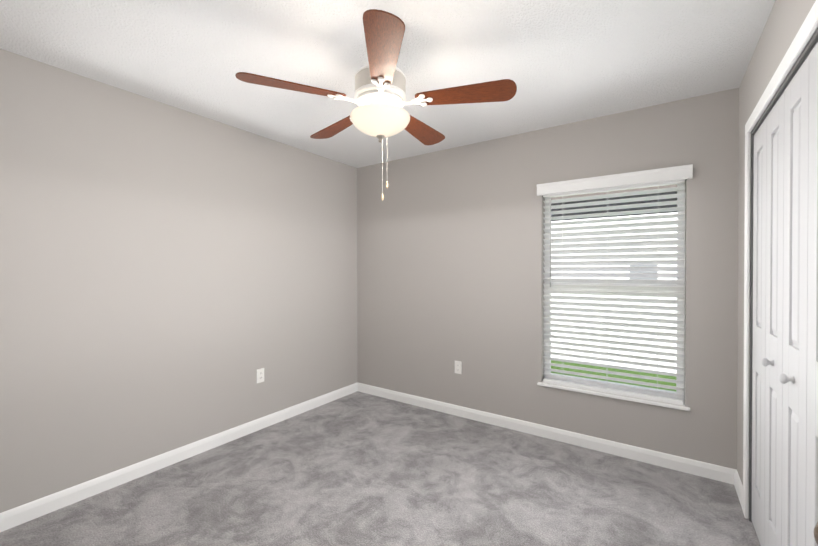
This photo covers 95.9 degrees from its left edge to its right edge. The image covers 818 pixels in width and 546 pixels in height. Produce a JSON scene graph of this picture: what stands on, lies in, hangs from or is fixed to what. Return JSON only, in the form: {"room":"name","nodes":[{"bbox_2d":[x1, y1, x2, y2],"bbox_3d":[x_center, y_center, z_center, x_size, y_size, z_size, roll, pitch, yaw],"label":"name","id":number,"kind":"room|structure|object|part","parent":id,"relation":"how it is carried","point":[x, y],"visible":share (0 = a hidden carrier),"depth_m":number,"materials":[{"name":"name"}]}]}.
{"room":"empty bedroom","nodes":[
{"label":"empty bedroom","id":0,"kind":"room"},
{"bbox_2d":[0,49,356,512],"bbox_3d":[-1.484,0.081,2.835,0.140,2.440,3.316,0,0,34],"label":"wall","id":1,"kind":"structure","parent":0,"point":[172,278],"depth_m":2.39,"materials":[{"name":"grey paint"}]},
{"bbox_2d":[0,383,355,531],"bbox_3d":[-1.431,1.255,2.784,0.014,0.092,3.000,0,0,34],"label":"baseboard","id":2,"kind":"structure","parent":1,"relation":"attached to","point":[24,513],"depth_m":2.39,"materials":[{"name":"white wood"}]},
{"bbox_2d":[257,368,263,382],"bbox_3d":[-1.235,0.854,3.071,0.008,0.115,0.070,0,0,34],"label":"outlet","id":3,"kind":"object","parent":1,"relation":"attached to","point":[260,375],"visible":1,"depth_m":3.07,"materials":[{"name":"white plastic"}]},
{"bbox_2d":[0,391,760,545],"bbox_3d":[-0.501,1.360,1.379,3.420,0.100,4.616,0,0,34],"label":"floor","id":4,"kind":"structure","parent":0,"point":[357,468],"depth_m":2.15,"materials":[{"name":"carpet"}]},
{"bbox_2d":[0,0,774,167],"bbox_3d":[-0.501,-1.180,1.362,3.420,0.100,4.616,0,0,34],"label":"ceiling","id":5,"kind":"structure","parent":0,"point":[560,62],"depth_m":1.91,"materials":[{"name":"white paint"}]},
{"bbox_2d":[235,9,516,200],"bbox_3d":[-0.133,-0.768,1.926,1.282,0.732,1.252,0,0,34],"label":"ceiling fan","id":6,"kind":"object","parent":5,"relation":"hanging from","point":[380,113],"visible":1,"depth_m":1.77,"materials":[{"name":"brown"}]},
{"bbox_3d":[-0.146,-0.746,1.885,0.306,0.100,0.306,0,0,34],"label":"lamp shade","id":7,"kind":"part","parent":6,"relation":"part of","materials":[{"name":"white glass"}]},
{"bbox_2d":[357,88,738,469],"bbox_3d":[0.767,0.078,3.215,3.140,2.440,0.140,0,0,34],"label":"wall","id":8,"kind":"structure","parent":0,"point":[450,257],"depth_m":3.03,"materials":[{"name":"grey paint"}]},
{"bbox_2d":[455,361,461,373],"bbox_3d":[0.445,0.857,3.351,0.070,0.115,0.008,0,0,34],"label":"outlet","id":9,"kind":"object","parent":8,"relation":"attached to","point":[458,366],"visible":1,"depth_m":3.35,"materials":[{"name":"white plastic"}]},
{"bbox_2d":[356,382,731,483],"bbox_3d":[0.723,1.253,3.159,3.140,0.092,0.014,0,0,34],"label":"baseboard","id":10,"kind":"structure","parent":8,"relation":"attached to","point":[699,468],"depth_m":2.81,"materials":[{"name":"white wood"}]},
{"bbox_2d":[537,164,692,410],"bbox_3d":[1.457,0.097,2.710,0.980,1.592,0.161,0,0,34],"label":"window","id":11,"kind":"structure","parent":8,"relation":"in","point":[677,175],"depth_m":2.66,"materials":[{"name":"white plastic"}]},
{"bbox_3d":[1.491,0.106,2.760,0.830,1.440,0.004,0,0,34],"label":"glass pane","id":12,"kind":"part","parent":11,"relation":"part of","materials":[{"name":"clear glass"}]},
{"bbox_2d":[737,0,816,484],"bbox_3d":[1.219,0.093,0.977,0.140,2.440,3.316,0,0,34],"label":"wall","id":13,"kind":"structure","parent":0,"point":[785,21],"depth_m":1.92,"materials":[{"name":"grey paint"}]},
{"bbox_2d":[732,469,742,509],"bbox_3d":[1.913,1.259,2.131,0.014,0.092,0.289,0,0,34],"label":"baseboard","id":14,"kind":"structure","parent":13,"relation":"attached to","point":[736,481],"depth_m":2.17,"materials":[{"name":"white wood"}]},
{"bbox_2d":[743,0,817,545],"bbox_3d":[1.502,0.254,1.417,0.169,2.111,1.342,0,0,34],"label":"bifold closet door","id":15,"kind":"structure","parent":13,"relation":"in","point":[780,465],"depth_m":1.43,"materials":[{"name":"wood"},{"name":"paint"}]},
{"bbox_3d":[-1.032,0.095,0.597,3.140,2.440,0.140,0,0,34],"label":"wall","id":16,"kind":"structure","parent":0,"visible":0},
{"bbox_3d":[0.459,0.293,0.153,0.094,2.030,0.810,0,0,34],"label":"entry door","id":17,"kind":"structure","parent":16,"relation":"in","visible":0},
{"bbox_2d":[814,522,817,544],"bbox_3d":[0.580,0.351,0.474,0.084,0.066,0.066,0,0,34],"label":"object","id":18,"kind":"structure","parent":17,"relation":"attached to","point":[816,533],"depth_m":0.49,"materials":[{"name":"brown metal"}]},
{"label":"outside","id":19,"kind":"structure","parent":0,"visible":0},
{"bbox_2d":[551,360,675,391],"bbox_3d":[5.086,1.462,8.750,16.000,0.100,13.859,0,0,34],"label":"grass lawn","id":20,"kind":"structure","parent":19,"point":[616,370],"depth_m":5.22,"materials":[{"name":"green plant"}]},
{"bbox_2d":[551,212,676,372],"bbox_3d":[3.064,0.286,5.800,14.000,2.290,0.200,0,0,34],"label":"neighbouring house","id":21,"kind":"structure","parent":20,"relation":"on","point":[625,334],"depth_m":5.63,"materials":[{"name":"paint"}]},
{"bbox_2d":[551,191,676,220],"bbox_3d":[2.965,-0.988,5.647,14.600,0.260,0.750,0,0,34],"label":"eave","id":22,"kind":"object","parent":21,"relation":"attached to","point":[629,203],"depth_m":5.26},
{"bbox_2d":[551,184,676,199],"bbox_3d":[3.724,-1.925,6.746,14.600,1.599,3.470,0,0,34],"label":"roof","id":23,"kind":"structure","parent":22,"relation":"on","point":[620,191],"depth_m":5.29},
{"bbox_2d":[629,265,657,279],"bbox_3d":[3.431,-0.016,5.405,0.350,0.300,0.028,0,0,34],"label":"window","id":24,"kind":"structure","parent":21,"relation":"attached to","point":[644,271],"depth_m":5.38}
]}

